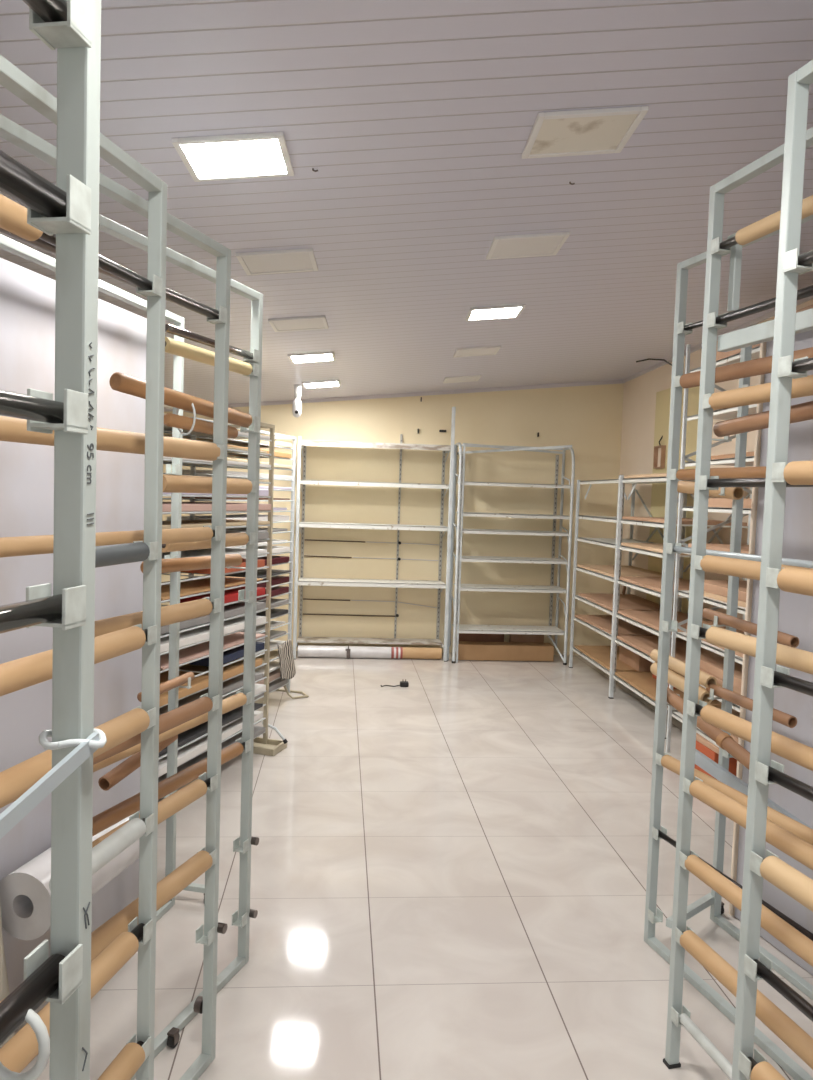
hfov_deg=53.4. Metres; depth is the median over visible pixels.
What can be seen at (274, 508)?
board
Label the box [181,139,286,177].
diffuser
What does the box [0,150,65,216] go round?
pipe
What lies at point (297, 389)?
socket
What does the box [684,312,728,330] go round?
pipe
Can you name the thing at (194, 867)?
cardboard tube
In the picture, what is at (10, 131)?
rack
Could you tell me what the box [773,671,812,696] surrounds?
pipe
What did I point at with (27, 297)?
wall panel
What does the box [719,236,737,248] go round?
pipe
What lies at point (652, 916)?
rack
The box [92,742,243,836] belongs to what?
cardboard tube
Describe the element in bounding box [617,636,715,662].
board
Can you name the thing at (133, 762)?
cardboard tube
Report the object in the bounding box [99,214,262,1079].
rack
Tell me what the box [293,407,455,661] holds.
shelf unit
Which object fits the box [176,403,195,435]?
tie
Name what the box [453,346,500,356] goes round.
ceiling lamp
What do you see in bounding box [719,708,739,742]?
board
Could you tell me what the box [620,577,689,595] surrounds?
board
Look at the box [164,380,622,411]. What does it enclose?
trim
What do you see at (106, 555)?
tube
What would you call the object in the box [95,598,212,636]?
cardboard tube
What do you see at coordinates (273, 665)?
board
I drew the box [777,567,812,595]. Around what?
cardboard tube
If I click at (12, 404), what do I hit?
pipe
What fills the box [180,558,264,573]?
board
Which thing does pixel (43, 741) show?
hook
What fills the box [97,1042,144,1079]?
cardboard tube
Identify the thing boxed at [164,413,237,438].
wooden pole
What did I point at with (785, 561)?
pipe
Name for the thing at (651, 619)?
board
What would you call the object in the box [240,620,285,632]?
board
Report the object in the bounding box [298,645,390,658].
roll
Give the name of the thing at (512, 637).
wooden board
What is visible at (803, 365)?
pipe
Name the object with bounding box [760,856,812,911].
cardboard tube
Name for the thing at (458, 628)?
shelf unit
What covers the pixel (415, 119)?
ceiling
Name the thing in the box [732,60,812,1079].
rack
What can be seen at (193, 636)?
board
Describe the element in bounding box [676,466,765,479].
cardboard tube
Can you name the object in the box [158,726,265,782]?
board
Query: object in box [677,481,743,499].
cardboard tube
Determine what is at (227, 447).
board
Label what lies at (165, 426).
board
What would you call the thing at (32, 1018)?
hook
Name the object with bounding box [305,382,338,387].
diffuser
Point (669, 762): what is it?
cardboard tube
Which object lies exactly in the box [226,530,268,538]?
board
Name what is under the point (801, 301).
trim
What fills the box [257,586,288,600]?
board
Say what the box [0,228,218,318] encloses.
pipe
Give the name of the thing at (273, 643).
board
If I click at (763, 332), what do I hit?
rack
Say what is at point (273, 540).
board
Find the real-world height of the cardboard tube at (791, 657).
0.049 m
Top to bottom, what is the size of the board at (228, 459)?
0.030 m
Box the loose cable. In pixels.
[636,358,671,365]
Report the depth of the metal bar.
0.74 m
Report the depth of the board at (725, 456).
4.83 m
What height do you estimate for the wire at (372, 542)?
0.018 m
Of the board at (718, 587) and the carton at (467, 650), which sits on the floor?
the carton at (467, 650)
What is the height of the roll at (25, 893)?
0.199 m
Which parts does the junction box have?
plate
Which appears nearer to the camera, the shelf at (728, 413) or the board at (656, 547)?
the shelf at (728, 413)
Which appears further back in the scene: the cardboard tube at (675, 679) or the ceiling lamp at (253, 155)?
the cardboard tube at (675, 679)
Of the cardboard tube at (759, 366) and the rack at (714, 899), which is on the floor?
the rack at (714, 899)
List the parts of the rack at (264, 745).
rail, rail, post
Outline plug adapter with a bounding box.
[381,679,408,686]
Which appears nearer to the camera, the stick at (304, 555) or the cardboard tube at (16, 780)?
the cardboard tube at (16, 780)
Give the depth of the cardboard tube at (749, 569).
2.15 m
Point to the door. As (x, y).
(662, 412)
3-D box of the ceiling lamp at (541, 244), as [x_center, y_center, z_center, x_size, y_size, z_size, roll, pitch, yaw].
[0.556,-1.362,3.744,0.340,0.053,0.300,2,3,-2]
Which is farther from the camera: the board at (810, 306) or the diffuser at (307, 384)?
the diffuser at (307, 384)
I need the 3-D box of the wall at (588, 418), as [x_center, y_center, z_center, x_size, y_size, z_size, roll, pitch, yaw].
[-0.353,-0.299,8.546,5.270,2.977,0.100,2,3,-5]
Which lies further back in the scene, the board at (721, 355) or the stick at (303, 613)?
the stick at (303, 613)
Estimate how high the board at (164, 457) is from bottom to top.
0.020 m
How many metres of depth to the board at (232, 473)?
5.61 m
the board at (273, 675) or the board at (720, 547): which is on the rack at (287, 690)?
the board at (273, 675)
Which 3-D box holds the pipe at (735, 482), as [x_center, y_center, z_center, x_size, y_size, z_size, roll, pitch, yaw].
[1.038,-0.117,1.595,0.026,0.024,1.468,1,3,-15]
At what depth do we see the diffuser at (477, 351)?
6.32 m
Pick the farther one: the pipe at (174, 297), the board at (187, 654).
the board at (187, 654)
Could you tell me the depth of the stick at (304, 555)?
8.46 m
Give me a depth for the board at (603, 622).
7.39 m
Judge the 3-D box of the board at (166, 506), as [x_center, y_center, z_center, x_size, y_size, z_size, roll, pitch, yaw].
[-1.230,-0.191,4.583,0.402,0.040,1.252,3,3,17]
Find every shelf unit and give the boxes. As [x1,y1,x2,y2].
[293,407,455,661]
[449,442,574,664]
[568,475,751,738]
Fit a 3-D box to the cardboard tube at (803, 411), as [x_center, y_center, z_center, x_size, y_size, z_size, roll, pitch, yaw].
[1.012,-0.317,1.886,0.044,0.098,0.902,1,3,-15]
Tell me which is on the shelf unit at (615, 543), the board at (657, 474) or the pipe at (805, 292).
the board at (657, 474)
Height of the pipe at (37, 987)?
0.028 m
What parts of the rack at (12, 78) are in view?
rail, post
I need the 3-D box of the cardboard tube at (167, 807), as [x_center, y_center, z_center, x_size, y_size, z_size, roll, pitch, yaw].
[-0.641,0.701,2.053,0.048,0.047,0.425,3,3,17]
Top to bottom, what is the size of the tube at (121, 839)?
0.043 m
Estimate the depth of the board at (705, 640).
4.63 m
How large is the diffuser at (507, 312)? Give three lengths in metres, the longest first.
0.296 x 0.256 x 0.008 m
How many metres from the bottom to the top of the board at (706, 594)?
0.030 m
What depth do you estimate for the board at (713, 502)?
4.83 m
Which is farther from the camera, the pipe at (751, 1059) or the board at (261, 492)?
the board at (261, 492)
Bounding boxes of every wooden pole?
[109,372,251,426]
[137,672,194,701]
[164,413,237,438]
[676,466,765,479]
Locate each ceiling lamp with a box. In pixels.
[171,132,293,181]
[236,248,317,274]
[268,315,328,331]
[287,352,335,363]
[302,380,340,388]
[443,375,481,383]
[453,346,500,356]
[465,304,525,320]
[486,232,569,259]
[522,106,648,158]
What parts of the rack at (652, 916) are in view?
post, rail, rail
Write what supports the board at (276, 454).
on the rack at (287, 690)
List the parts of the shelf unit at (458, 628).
frame, post, shelf, shelf, shelf, rail, shelf, shelf, shelf, curved arm, frame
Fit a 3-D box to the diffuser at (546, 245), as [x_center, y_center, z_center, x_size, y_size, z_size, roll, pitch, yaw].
[0.556,-1.363,3.744,0.296,0.008,0.256,-4,3,-1]
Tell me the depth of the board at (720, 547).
4.95 m
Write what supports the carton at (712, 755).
on the floor
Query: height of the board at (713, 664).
0.055 m
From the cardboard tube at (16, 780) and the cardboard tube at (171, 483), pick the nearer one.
the cardboard tube at (16, 780)
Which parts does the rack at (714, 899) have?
post, rail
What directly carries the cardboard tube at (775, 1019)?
on the pipe
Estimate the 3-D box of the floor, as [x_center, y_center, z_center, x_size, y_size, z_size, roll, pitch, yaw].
[0.076,1.582,2.660,5.470,0.100,12.100,2,3,-5]
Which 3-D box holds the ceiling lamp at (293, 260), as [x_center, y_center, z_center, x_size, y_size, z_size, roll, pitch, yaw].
[-0.589,-1.278,3.717,0.340,0.053,0.300,2,3,-2]
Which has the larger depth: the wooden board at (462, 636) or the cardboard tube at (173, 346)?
the wooden board at (462, 636)
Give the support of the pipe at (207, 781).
attached to the rack at (10, 131)
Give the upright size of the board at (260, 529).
0.020 m
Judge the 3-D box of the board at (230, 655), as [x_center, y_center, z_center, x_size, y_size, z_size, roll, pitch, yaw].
[-1.164,0.682,4.933,0.350,0.045,0.601,3,3,17]
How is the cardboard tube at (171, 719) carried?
on the pipe
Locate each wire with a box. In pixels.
[351,600,436,607]
[352,557,437,560]
[372,542,438,544]
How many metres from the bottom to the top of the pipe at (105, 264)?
0.024 m
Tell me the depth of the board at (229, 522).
4.64 m
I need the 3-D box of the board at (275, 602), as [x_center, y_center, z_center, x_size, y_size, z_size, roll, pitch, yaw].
[-1.289,0.506,5.941,0.402,0.030,1.182,3,3,15]
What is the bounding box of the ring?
[716,732,732,749]
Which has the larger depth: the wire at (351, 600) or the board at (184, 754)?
the wire at (351, 600)
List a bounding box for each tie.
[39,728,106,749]
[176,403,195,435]
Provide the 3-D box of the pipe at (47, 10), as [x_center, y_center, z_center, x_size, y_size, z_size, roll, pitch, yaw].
[-0.443,-0.457,0.051,0.028,0.028,1.468,2,3,9]
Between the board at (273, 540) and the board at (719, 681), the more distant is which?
the board at (273, 540)
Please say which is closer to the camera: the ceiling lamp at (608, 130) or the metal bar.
the metal bar
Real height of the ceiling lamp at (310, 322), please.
0.053 m
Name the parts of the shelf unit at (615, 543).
post, shelf, shelf, shelf, shelf, shelf, shelf, post, shelf, post, shelf, shelf, shelf, shelf, shelf, shelf, post, post, shelf, post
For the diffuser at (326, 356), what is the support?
attached to the ceiling lamp at (321, 356)
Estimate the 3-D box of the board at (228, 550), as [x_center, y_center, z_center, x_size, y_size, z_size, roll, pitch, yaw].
[-1.223,0.084,4.650,0.397,0.020,1.081,3,3,17]
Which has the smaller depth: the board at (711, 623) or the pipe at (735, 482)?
the pipe at (735, 482)
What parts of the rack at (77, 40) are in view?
post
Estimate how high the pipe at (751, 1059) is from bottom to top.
0.020 m
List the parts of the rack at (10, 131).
rail, rail, knob, post, knob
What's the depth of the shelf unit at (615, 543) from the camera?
6.85 m
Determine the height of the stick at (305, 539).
0.017 m
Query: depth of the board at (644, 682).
6.44 m
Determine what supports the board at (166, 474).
on the rack at (264, 745)
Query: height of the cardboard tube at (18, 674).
0.051 m
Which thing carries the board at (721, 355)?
on the shelf at (728, 413)
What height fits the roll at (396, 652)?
0.120 m
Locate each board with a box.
[158,711,262,776]
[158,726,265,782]
[159,658,261,706]
[159,672,262,714]
[159,703,262,755]
[160,615,265,652]
[160,632,264,669]
[160,640,284,669]
[161,569,290,582]
[161,576,262,599]
[161,586,264,602]
[161,601,265,633]
[162,502,270,511]
[162,519,269,528]
[162,547,266,558]
[163,456,270,467]
[163,489,268,495]
[164,425,269,438]
[164,431,291,447]
[166,474,268,481]
[167,514,289,520]
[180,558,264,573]
[182,469,291,478]
[182,497,289,499]
[182,642,263,665]
[203,441,291,458]
[222,683,265,699]
[226,527,287,531]
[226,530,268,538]
[227,447,266,452]
[227,458,291,468]
[230,539,287,547]
[234,545,289,557]
[236,576,288,587]
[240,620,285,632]
[254,678,287,699]
[255,661,279,673]
[256,608,287,617]
[256,630,286,641]
[256,650,278,662]
[256,668,279,683]
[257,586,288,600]
[258,555,288,565]
[259,486,291,489]
[259,598,288,607]
[273,507,286,510]
[459,633,503,641]
[509,634,543,642]
[575,615,656,635]
[575,645,637,671]
[577,564,674,577]
[578,593,672,610]
[615,672,721,707]
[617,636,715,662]
[618,610,704,634]
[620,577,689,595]
[621,542,689,554]
[622,516,746,525]
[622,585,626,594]
[624,473,666,478]
[686,631,742,657]
[687,620,743,633]
[688,543,748,553]
[696,733,718,753]
[700,653,741,688]
[700,669,740,693]
[704,580,746,601]
[704,591,745,607]
[708,498,751,508]
[711,451,753,459]
[716,344,759,360]
[717,304,812,344]
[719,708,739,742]
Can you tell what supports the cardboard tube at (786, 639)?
attached to the rack at (714, 899)
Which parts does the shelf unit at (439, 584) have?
post, shelf, shelf, shelf, shelf, rail, post, post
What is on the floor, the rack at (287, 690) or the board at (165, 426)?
the rack at (287, 690)
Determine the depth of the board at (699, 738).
4.87 m
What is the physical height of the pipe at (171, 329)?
0.024 m
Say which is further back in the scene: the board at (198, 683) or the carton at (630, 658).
the carton at (630, 658)
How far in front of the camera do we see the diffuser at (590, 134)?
2.61 m
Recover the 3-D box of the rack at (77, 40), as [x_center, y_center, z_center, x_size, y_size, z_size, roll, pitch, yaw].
[-0.473,0.484,0.103,0.045,2.340,1.525,2,3,9]
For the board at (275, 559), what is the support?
on the rack at (287, 690)
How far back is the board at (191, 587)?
4.63 m
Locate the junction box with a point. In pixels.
(659, 451)
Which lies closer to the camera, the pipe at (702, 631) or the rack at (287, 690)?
the pipe at (702, 631)
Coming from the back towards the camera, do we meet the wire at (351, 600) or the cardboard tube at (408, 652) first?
the wire at (351, 600)
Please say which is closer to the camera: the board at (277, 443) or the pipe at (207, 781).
the pipe at (207, 781)
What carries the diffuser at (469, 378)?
attached to the ceiling lamp at (471, 378)
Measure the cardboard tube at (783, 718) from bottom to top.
0.055 m
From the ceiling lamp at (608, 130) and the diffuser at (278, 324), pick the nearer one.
the ceiling lamp at (608, 130)
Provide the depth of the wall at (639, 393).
7.92 m
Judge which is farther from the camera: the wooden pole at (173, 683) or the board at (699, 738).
the board at (699, 738)
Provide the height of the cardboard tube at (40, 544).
0.037 m
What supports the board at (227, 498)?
on the rack at (287, 690)
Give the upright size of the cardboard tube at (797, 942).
0.047 m
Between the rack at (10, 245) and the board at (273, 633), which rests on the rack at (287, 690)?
the board at (273, 633)
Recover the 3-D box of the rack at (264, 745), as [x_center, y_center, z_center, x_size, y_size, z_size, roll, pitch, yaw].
[-1.208,0.341,4.510,0.523,2.091,1.661,3,3,17]
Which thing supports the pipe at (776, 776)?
attached to the rack at (788, 269)
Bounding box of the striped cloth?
[277,640,295,679]
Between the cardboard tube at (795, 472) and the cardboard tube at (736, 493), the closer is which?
the cardboard tube at (795, 472)
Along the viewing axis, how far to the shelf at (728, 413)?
5.29 m
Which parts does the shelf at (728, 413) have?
post, shelf, shelf, shelf, shelf, shelf, shelf, shelf, shelf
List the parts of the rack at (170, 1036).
rail, rail, post, knob, knob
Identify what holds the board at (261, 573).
on the rack at (287, 690)
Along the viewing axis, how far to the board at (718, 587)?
4.92 m
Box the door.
[646,386,699,613]
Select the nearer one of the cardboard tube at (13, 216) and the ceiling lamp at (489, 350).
the cardboard tube at (13, 216)
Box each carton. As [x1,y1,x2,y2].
[455,641,553,660]
[619,645,652,671]
[694,740,736,779]
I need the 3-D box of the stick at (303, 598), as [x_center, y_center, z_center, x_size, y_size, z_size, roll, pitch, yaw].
[-0.838,0.627,8.489,0.495,0.017,0.014,2,3,-5]
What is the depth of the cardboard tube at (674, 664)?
3.38 m
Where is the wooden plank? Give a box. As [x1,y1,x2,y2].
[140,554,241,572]
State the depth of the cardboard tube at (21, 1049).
1.61 m
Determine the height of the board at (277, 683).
0.040 m
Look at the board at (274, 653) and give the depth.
6.34 m
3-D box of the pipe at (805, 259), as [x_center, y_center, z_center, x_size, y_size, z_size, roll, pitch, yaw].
[0.972,-0.516,0.934,0.026,0.024,1.468,1,3,-15]
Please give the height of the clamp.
0.140 m
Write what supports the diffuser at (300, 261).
attached to the ceiling lamp at (293, 260)
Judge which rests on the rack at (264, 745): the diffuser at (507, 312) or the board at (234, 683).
the board at (234, 683)
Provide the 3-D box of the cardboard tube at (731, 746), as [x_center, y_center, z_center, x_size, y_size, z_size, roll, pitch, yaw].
[1.061,0.659,2.851,0.046,0.166,0.509,1,3,-18]
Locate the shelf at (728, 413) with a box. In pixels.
[666,344,759,757]
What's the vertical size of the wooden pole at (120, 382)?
0.084 m
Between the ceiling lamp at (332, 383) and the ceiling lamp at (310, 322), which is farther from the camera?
the ceiling lamp at (332, 383)
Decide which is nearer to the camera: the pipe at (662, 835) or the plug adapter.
the pipe at (662, 835)
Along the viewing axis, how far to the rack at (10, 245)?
3.15 m
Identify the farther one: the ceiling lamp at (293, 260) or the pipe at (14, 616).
the ceiling lamp at (293, 260)
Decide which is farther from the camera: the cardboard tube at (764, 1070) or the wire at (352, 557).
the wire at (352, 557)
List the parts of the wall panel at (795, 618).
edge strip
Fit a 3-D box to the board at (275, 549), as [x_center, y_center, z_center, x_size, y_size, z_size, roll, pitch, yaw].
[-1.281,0.092,5.896,0.377,0.040,1.268,3,3,15]
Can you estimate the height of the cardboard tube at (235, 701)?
0.043 m
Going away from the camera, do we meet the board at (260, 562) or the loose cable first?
the board at (260, 562)
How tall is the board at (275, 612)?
0.030 m
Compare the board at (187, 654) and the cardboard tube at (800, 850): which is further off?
the board at (187, 654)
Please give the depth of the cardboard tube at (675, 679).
3.38 m
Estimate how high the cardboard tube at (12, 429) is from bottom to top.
0.049 m
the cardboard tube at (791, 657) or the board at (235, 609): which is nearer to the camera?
the cardboard tube at (791, 657)
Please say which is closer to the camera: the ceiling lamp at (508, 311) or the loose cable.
the ceiling lamp at (508, 311)
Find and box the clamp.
[346,645,350,658]
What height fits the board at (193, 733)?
0.020 m
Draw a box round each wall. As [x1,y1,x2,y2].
[161,383,623,654]
[617,299,812,645]
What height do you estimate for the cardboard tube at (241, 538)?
0.043 m
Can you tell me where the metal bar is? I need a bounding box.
[0,732,98,838]
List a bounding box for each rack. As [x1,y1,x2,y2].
[0,55,166,1079]
[0,114,230,1079]
[0,234,204,921]
[24,0,100,1079]
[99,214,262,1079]
[159,405,287,774]
[163,417,308,701]
[644,215,812,1079]
[663,127,812,1068]
[666,346,812,999]
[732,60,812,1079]
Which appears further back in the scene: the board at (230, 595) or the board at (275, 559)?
the board at (275, 559)
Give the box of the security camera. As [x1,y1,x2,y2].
[292,384,301,416]
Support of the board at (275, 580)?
on the rack at (287, 690)
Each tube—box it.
[0,194,42,240]
[0,416,219,460]
[0,527,212,556]
[0,626,145,695]
[0,708,149,807]
[0,850,212,1003]
[0,932,138,1072]
[11,697,212,802]
[49,818,145,890]
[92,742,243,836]
[92,779,206,847]
[93,693,246,771]
[95,542,149,567]
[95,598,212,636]
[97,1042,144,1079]
[98,735,177,790]
[162,532,248,552]
[163,474,251,493]
[165,337,251,374]
[402,647,441,658]
[650,649,716,687]
[650,662,711,704]
[661,755,812,844]
[667,687,749,769]
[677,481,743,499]
[679,347,812,387]
[679,1013,731,1079]
[680,930,812,1069]
[684,855,812,966]
[689,780,812,869]
[700,555,812,579]
[700,705,812,770]
[702,608,798,647]
[705,627,812,674]
[706,683,796,727]
[709,375,812,409]
[713,401,812,436]
[735,195,812,244]
[750,1061,785,1079]
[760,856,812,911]
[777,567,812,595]
[783,460,812,484]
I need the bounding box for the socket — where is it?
[294,386,300,398]
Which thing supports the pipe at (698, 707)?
attached to the rack at (763, 332)
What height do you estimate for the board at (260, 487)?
0.020 m
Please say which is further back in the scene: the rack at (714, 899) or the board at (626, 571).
the board at (626, 571)
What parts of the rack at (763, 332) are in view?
post, rail, cross rail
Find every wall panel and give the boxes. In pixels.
[0,258,146,992]
[729,330,812,974]
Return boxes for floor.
[15,650,812,1079]
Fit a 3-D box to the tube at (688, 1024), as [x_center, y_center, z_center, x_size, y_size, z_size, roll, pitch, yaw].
[0.879,1.423,2.096,0.030,0.030,0.558,1,4,-15]
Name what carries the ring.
attached to the cardboard tube at (731, 746)
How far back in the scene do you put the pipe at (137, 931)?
1.81 m
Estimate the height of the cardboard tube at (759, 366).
0.051 m
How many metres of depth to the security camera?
7.35 m
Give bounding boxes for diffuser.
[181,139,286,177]
[242,253,312,272]
[273,319,324,330]
[292,354,332,361]
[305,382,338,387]
[446,377,477,382]
[457,348,496,355]
[469,307,520,319]
[492,236,562,256]
[530,114,637,154]
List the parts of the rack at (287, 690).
post, rail, rail, post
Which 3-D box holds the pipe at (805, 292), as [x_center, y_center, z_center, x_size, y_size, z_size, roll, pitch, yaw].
[1.052,-0.570,1.570,0.026,0.024,1.468,1,3,-15]
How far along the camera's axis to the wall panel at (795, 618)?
3.02 m
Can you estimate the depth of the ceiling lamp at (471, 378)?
7.67 m
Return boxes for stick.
[303,598,349,600]
[303,613,394,616]
[304,555,351,557]
[305,539,364,542]
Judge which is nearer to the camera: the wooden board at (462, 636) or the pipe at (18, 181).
the pipe at (18, 181)
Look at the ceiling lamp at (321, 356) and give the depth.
6.06 m
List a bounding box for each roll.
[0,814,138,939]
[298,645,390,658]
[391,647,402,658]
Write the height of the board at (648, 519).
0.026 m
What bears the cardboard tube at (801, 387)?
on the pipe
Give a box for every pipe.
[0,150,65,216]
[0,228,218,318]
[0,390,63,423]
[0,594,61,633]
[0,954,64,1045]
[22,0,66,22]
[39,232,152,289]
[131,923,144,941]
[165,324,252,358]
[204,778,209,786]
[658,830,812,940]
[673,546,812,567]
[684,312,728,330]
[695,704,702,714]
[699,627,707,637]
[707,478,812,486]
[715,285,812,323]
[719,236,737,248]
[747,1057,757,1069]
[754,959,812,1021]
[767,765,812,801]
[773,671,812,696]
[791,357,812,372]
[798,250,812,265]
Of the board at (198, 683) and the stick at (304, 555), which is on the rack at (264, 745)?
the board at (198, 683)
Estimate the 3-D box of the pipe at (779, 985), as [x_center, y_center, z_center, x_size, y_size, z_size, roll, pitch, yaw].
[0.925,0.949,1.015,0.026,0.024,1.468,1,3,-15]
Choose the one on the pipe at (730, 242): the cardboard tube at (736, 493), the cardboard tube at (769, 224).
the cardboard tube at (769, 224)
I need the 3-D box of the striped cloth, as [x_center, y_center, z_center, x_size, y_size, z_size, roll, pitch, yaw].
[-0.954,0.956,6.405,0.077,0.310,0.260,3,3,15]
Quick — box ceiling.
[0,0,812,403]
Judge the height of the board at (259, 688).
0.040 m
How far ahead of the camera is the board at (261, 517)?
5.89 m
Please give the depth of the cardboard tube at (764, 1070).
1.67 m
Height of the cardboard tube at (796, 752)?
0.049 m
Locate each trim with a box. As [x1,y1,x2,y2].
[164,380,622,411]
[623,296,812,382]
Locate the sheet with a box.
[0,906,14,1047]
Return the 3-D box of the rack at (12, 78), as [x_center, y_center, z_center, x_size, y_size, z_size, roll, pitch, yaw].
[-0.733,0.420,1.101,0.043,2.340,1.525,2,3,12]
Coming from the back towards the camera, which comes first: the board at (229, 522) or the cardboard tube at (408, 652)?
the cardboard tube at (408, 652)
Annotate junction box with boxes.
[653,435,665,468]
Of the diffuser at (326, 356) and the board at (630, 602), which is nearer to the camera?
the diffuser at (326, 356)
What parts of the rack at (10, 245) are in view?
rail, rail, post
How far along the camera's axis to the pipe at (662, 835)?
2.47 m

